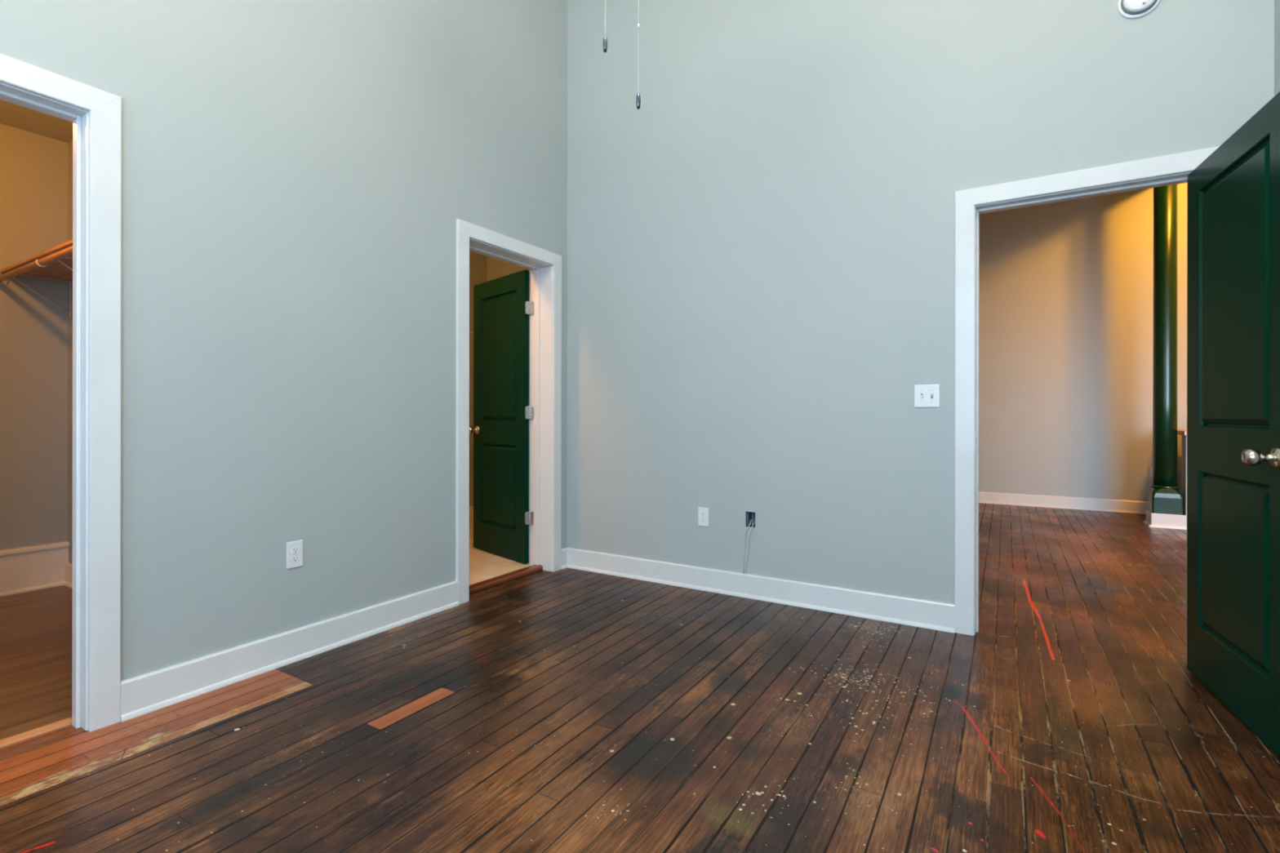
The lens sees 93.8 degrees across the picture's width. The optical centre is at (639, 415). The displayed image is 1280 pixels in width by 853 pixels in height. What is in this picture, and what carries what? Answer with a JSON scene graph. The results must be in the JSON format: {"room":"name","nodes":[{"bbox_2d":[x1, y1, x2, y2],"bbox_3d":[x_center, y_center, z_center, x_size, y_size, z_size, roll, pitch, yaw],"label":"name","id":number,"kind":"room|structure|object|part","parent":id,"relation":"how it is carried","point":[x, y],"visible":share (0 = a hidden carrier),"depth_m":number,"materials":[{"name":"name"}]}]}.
{"room":"empty bedroom","nodes":[
{"label":"empty bedroom","id":0,"kind":"room"},
{"bbox_2d":[0,123,67,550],"bbox_3d":[-4.187,-0.331,2.994,0.130,2.790,1.950,0,0,31],"label":"wall","id":1,"kind":"structure","parent":0,"point":[33,166],"depth_m":3.66,"materials":[{"name":"paint"}]},
{"bbox_2d":[0,541,72,596],"bbox_3d":[-3.169,0.933,2.430,2.200,0.266,1.850,0,0,31],"label":"baseboard","id":2,"kind":"structure","parent":1,"relation":"attached to","point":[32,568],"depth_m":3.65,"materials":[{"name":"paint"}]},
{"bbox_2d":[0,99,72,142],"bbox_3d":[-3.192,-1.754,2.423,2.420,0.060,2.010,0,0,31],"label":"ceiling","id":3,"kind":"structure","parent":0,"point":[13,115],"depth_m":3.52,"materials":[{"name":"paint"}]},
{"bbox_2d":[67,140,72,564],"bbox_3d":[-2.686,-0.329,3.256,2.420,2.790,0.060,0,0,31],"label":"wall","id":4,"kind":"structure","parent":0,"point":[69,144],"depth_m":3.77,"materials":[{"name":"paint"}]},
{"bbox_2d":[0,274,71,318],"bbox_3d":[-3.670,-0.725,3.620,0.018,0.230,0.341,0,0,31],"label":"shelf bracket","id":5,"kind":"object","parent":4,"relation":"attached to","point":[1,282],"visible":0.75,"depth_m":3.70,"materials":[{"name":"metal"}]},
{"bbox_2d":[0,245,72,282],"bbox_3d":[-2.892,-0.791,2.974,2.099,0.033,0.033,0,0,31],"label":"closet rod","id":6,"kind":"object","parent":5,"relation":"on","point":[68,251],"visible":0.49,"depth_m":3.10,"materials":[{"name":"brown wood"}]},
{"bbox_2d":[0,239,72,282],"bbox_3d":[-2.796,-0.850,3.112,2.119,0.019,0.299,0,0,31],"label":"closet shelf","id":7,"kind":"object","parent":4,"relation":"attached to","point":[55,269],"visible":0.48,"depth_m":3.41,"materials":[{"name":"brown wood"}]},
{"bbox_2d":[35,253,72,270],"bbox_3d":[-3.013,-0.724,3.219,0.018,0.230,0.341,0,0,31],"label":"shelf bracket","id":8,"kind":"object","parent":4,"relation":"attached to","point":[37,263],"visible":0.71,"depth_m":3.15,"materials":[{"name":"metal"}]},
{"bbox_2d":[0,0,567,680],"bbox_3d":[-1.813,-1.083,2.295,0.190,4.300,4.930,0,0,31],"label":"wall","id":9,"kind":"structure","parent":0,"point":[298,176],"depth_m":2.61,"materials":[{"name":"paint"}]},
{"bbox_2d":[0,53,121,732],"bbox_3d":[-2.135,-0.022,1.713,0.166,2.178,0.979,0,0,31],"label":"door frame","id":10,"kind":"structure","parent":9,"relation":"attached to","point":[95,113],"depth_m":2.04,"materials":[{"name":"paint"}]},
{"bbox_2d":[286,539,302,568],"bbox_3d":[-1.505,0.607,2.612,0.008,0.115,0.070,0,0,31],"label":"outlet","id":11,"kind":"object","parent":9,"relation":"attached to","point":[295,548],"visible":1,"depth_m":2.61,"materials":[{"name":"plastic"}]},
{"bbox_2d":[291,555,298,562],"bbox_3d":[-1.503,0.626,2.611,0.003,0.028,0.029,0,0,31],"label":"receptacle","id":12,"kind":"object","parent":11,"relation":"attached to","point":[295,558],"depth_m":2.61,"materials":[{"name":"plastic"}]},
{"bbox_2d":[291,546,298,553],"bbox_3d":[-1.503,0.587,2.611,0.003,0.028,0.029,0,0,31],"label":"receptacle","id":13,"kind":"object","parent":11,"relation":"attached to","point":[294,549],"depth_m":2.61,"materials":[{"name":"plastic"}]},
{"bbox_2d":[120,547,567,722],"bbox_3d":[-1.757,1.000,2.183,0.028,0.134,4.800,0,0,31],"label":"baseboard","id":14,"kind":"structure","parent":9,"relation":"attached to","point":[154,691],"depth_m":2.52,"materials":[{"name":"paint"}]},
{"bbox_2d":[469,269,533,564],"bbox_3d":[-1.024,0.010,4.426,0.198,2.050,0.778,0,0,-44],"label":"door","id":15,"kind":"structure","parent":9,"relation":"in","point":[502,306],"depth_m":4.39,"materials":[{"name":"green wood"}]},
{"bbox_3d":[-1.292,0.113,4.621,0.082,0.066,0.066,0,0,-44],"label":"knob","id":16,"kind":"part","parent":15,"relation":"part of","materials":[{"name":"gold metal"}]},
{"bbox_2d":[468,564,542,595],"bbox_3d":[-0.890,1.052,3.830,0.061,0.034,0.744,0,0,31],"label":"door sill","id":17,"kind":"structure","parent":9,"relation":"attached to","point":[500,580],"depth_m":3.83,"materials":[{"name":"brown wood"}]},
{"bbox_2d":[455,218,561,604],"bbox_3d":[-0.880,-0.020,3.825,0.226,2.178,0.921,0,0,31],"label":"door frame","id":18,"kind":"structure","parent":9,"relation":"attached to","point":[544,266],"depth_m":4.10,"materials":[{"name":"paint"}]},
{"bbox_2d":[469,250,486,506],"bbox_3d":[-2.546,-0.359,5.279,0.150,2.850,3.540,0,0,31],"label":"wall","id":19,"kind":"structure","parent":0,"point":[477,262],"depth_m":6.38,"materials":[{"name":"paint"}]},
{"bbox_2d":[486,256,529,281],"bbox_3d":[-0.788,-0.356,6.086,2.010,2.850,0.130,0,0,31],"label":"wall","id":20,"kind":"structure","parent":0,"point":[495,268],"depth_m":6.46,"materials":[{"name":"paint"}]},
{"bbox_2d":[0,502,1279,852],"bbox_3d":[1.702,1.119,3.076,10.200,0.147,9.930,0,0,31],"label":"floor","id":21,"kind":"structure","parent":0,"point":[566,710],"depth_m":2.02,"materials":[{"name":"brown wood"}]},
{"bbox_2d":[0,717,71,747],"bbox_3d":[-2.192,1.062,1.747,0.050,0.009,0.802,0,0,31],"label":"threshold strip","id":22,"kind":"object","parent":21,"relation":"on","point":[46,728],"visible":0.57,"depth_m":2.00,"materials":[{"name":"brown wood"}]},
{"bbox_2d":[1147,183,1182,515],"bbox_3d":[5.119,-1.063,5.837,0.224,4.280,0.224,0,0,31],"label":"column","id":23,"kind":"structure","parent":21,"relation":"on","point":[1164,495],"depth_m":5.77,"materials":[{"name":"green metal"}]},
{"bbox_3d":[6.253,0.636,5.539,1.600,0.886,0.524,0,0,31],"label":"base cabinet","id":24,"kind":"object","parent":21,"relation":"on","visible":0},
{"bbox_2d":[1177,429,1186,435],"bbox_3d":[6.134,0.170,5.503,1.865,0.043,0.810,0,0,31],"label":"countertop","id":25,"kind":"structure","parent":24,"relation":"on","point":[1180,432],"depth_m":5.78,"materials":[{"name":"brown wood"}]},
{"bbox_2d":[566,0,1274,604],"bbox_3d":[1.038,-1.079,3.366,3.560,4.300,0.130,0,0,31],"label":"wall","id":26,"kind":"structure","parent":0,"point":[761,250],"depth_m":3.35,"materials":[{"name":"paint"}]},
{"bbox_2d":[697,506,708,526],"bbox_3d":[0.389,0.625,3.680,0.070,0.115,0.008,0,0,31],"label":"outlet","id":27,"kind":"object","parent":26,"relation":"attached to","point":[703,513],"visible":1,"depth_m":3.68,"materials":[{"name":"plastic"}]},
{"bbox_2d":[746,511,755,527],"bbox_3d":[0.666,0.613,3.552,0.058,0.089,0.059,0,0,31],"label":"wall box","id":28,"kind":"object","parent":26,"relation":"attached to","point":[749,515],"visible":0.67,"depth_m":3.54,"materials":[{"name":"black plastic"}]},
{"bbox_2d":[742,519,751,573],"bbox_3d":[0.640,0.777,3.539,0.061,0.317,0.028,0,0,-17],"label":"cable","id":29,"kind":"object","parent":28,"relation":"hanging from","point":[751,519],"visible":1,"depth_m":3.53,"materials":[{"name":"grey plastic"}]},
{"bbox_2d":[744,521,754,573],"bbox_3d":[0.653,0.776,3.527,0.065,0.324,0.035,0,0,-15],"label":"cable","id":30,"kind":"object","parent":28,"relation":"hanging from","point":[753,522],"visible":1,"depth_m":3.52,"materials":[{"name":"grey plastic"}]},
{"bbox_2d":[567,547,955,633],"bbox_3d":[0.994,1.004,3.299,3.560,0.134,0.028,0,0,31],"label":"baseboard","id":31,"kind":"structure","parent":26,"relation":"attached to","point":[935,615],"depth_m":3.42,"materials":[{"name":"paint"}]},
{"bbox_2d":[914,384,939,407],"bbox_3d":[1.450,-0.098,3.028,0.117,0.115,0.016,0,0,31],"label":"light switch","id":32,"kind":"object","parent":26,"relation":"attached to","point":[925,395],"visible":1,"depth_m":3.03,"materials":[{"name":"plastic"}]},
{"bbox_2d":[954,146,1219,664],"bbox_3d":[2.014,-0.016,2.769,0.979,2.178,0.166,0,0,31],"label":"door frame","id":33,"kind":"structure","parent":26,"relation":"attached to","point":[1175,168],"depth_m":2.92,"materials":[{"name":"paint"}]},
{"bbox_2d":[1117,0,1159,18],"bbox_3d":[2.156,-1.801,2.583,0.149,0.149,0.042,0,0,31],"label":"smoke detector","id":34,"kind":"object","parent":26,"relation":"attached to","point":[1130,9],"visible":1,"depth_m":2.58,"materials":[{"name":"plastic"}]},
{"bbox_2d":[1186,91,1279,757],"bbox_3d":[2.146,0.028,2.158,0.198,2.066,0.789,0,0,25],"label":"door","id":35,"kind":"structure","parent":26,"relation":"in","point":[1233,308],"depth_m":2.12,"materials":[{"name":"green wood"}]},
{"bbox_3d":[1.950,0.133,1.883,0.082,0.066,0.066,0,0,25],"label":"knob","id":36,"kind":"part","parent":35,"relation":"part of","materials":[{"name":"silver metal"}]},
{"bbox_2d":[978,182,1186,502],"bbox_3d":[5.410,-1.072,6.707,7.660,4.300,0.130,0,0,31],"label":"wall","id":37,"kind":"structure","parent":0,"point":[1066,287],"depth_m":6.89,"materials":[{"name":"paint"}]},
{"bbox_2d":[978,491,1147,514],"bbox_3d":[5.447,1.011,6.591,7.470,0.134,0.028,0,0,31],"label":"baseboard","id":38,"kind":"structure","parent":37,"relation":"attached to","point":[1046,501],"depth_m":6.91,"materials":[{"name":"paint"}]},
{"bbox_2d":[1149,466,1152,477],"bbox_3d":[5.591,0.617,6.514,0.070,0.115,0.008,0,0,31],"label":"outlet","id":39,"kind":"object","parent":37,"relation":"attached to","point":[1150,468],"visible":0.22,"depth_m":6.53,"materials":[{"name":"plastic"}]},
{"bbox_2d":[1181,435,1186,515],"bbox_3d":[5.994,0.636,5.295,1.788,0.885,0.160,0,0,31],"label":"wall","id":40,"kind":"structure","parent":0,"point":[1184,486],"depth_m":5.72,"materials":[{"name":"paint"}]},
{"bbox_2d":[1142,509,1186,529],"bbox_3d":[5.872,1.013,5.366,2.068,0.130,0.295,0,0,31],"label":"baseboard","id":41,"kind":"structure","parent":40,"relation":"attached to","point":[1153,520],"depth_m":5.73,"materials":[{"name":"paint"}]},
{"bbox_2d":[1274,0,1279,96],"bbox_3d":[1.362,-1.078,0.356,0.130,4.300,4.930,0,0,31],"label":"wall","id":42,"kind":"structure","parent":0,"point":[1277,2],"depth_m":2.36,"materials":[{"name":"paint"}]},
{"bbox_3d":[-0.287,-3.280,1.248,3.880,0.100,5.130,0,0,31],"label":"ceiling","id":43,"kind":"structure","parent":0,"visible":0},
{"bbox_3d":[-0.021,-2.800,1.739,1.219,0.860,1.184,0,0,31],"label":"ceiling fan","id":44,"kind":"object","parent":43,"relation":"hanging from","visible":0},
{"bbox_2d":[602,0,607,52],"bbox_3d":[-0.098,-1.704,1.700,0.013,1.343,0.013,0,0,31],"label":"pull chain","id":45,"kind":"object","parent":44,"relation":"hanging from","point":[605,38],"visible":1,"depth_m":1.70,"materials":[{"name":"grey metal"}]},
{"bbox_2d":[602,35,607,52],"bbox_3d":[-0.099,-1.053,1.700,0.013,0.042,0.013,0,0,31],"label":"pendant","id":46,"kind":"object","parent":45,"relation":"attached to","point":[605,39],"depth_m":1.69,"materials":[{"name":"grey metal"}]},
{"bbox_3d":[-0.098,-1.725,1.700,0.003,1.301,0.002,0,0,31],"label":"bead chain","id":47,"kind":"part","parent":45,"relation":"part of","materials":[{"name":"silver metal"}]},
{"bbox_2d":[635,0,640,109],"bbox_3d":[-0.004,-1.623,1.700,0.013,1.504,0.013,0,0,31],"label":"pull chain","id":48,"kind":"object","parent":44,"relation":"hanging from","point":[637,97],"visible":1,"depth_m":1.70,"materials":[{"name":"grey metal"}]},
{"bbox_2d":[635,93,640,109],"bbox_3d":[-0.005,-0.892,1.700,0.013,0.042,0.013,0,0,31],"label":"pendant","id":49,"kind":"object","parent":48,"relation":"attached to","point":[637,98],"depth_m":1.69,"materials":[{"name":"grey metal"}]},
{"bbox_3d":[-0.004,-1.644,1.700,0.003,1.462,0.002,0,0,31],"label":"bead chain","id":50,"kind":"part","parent":48,"relation":"part of","materials":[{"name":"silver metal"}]}
]}

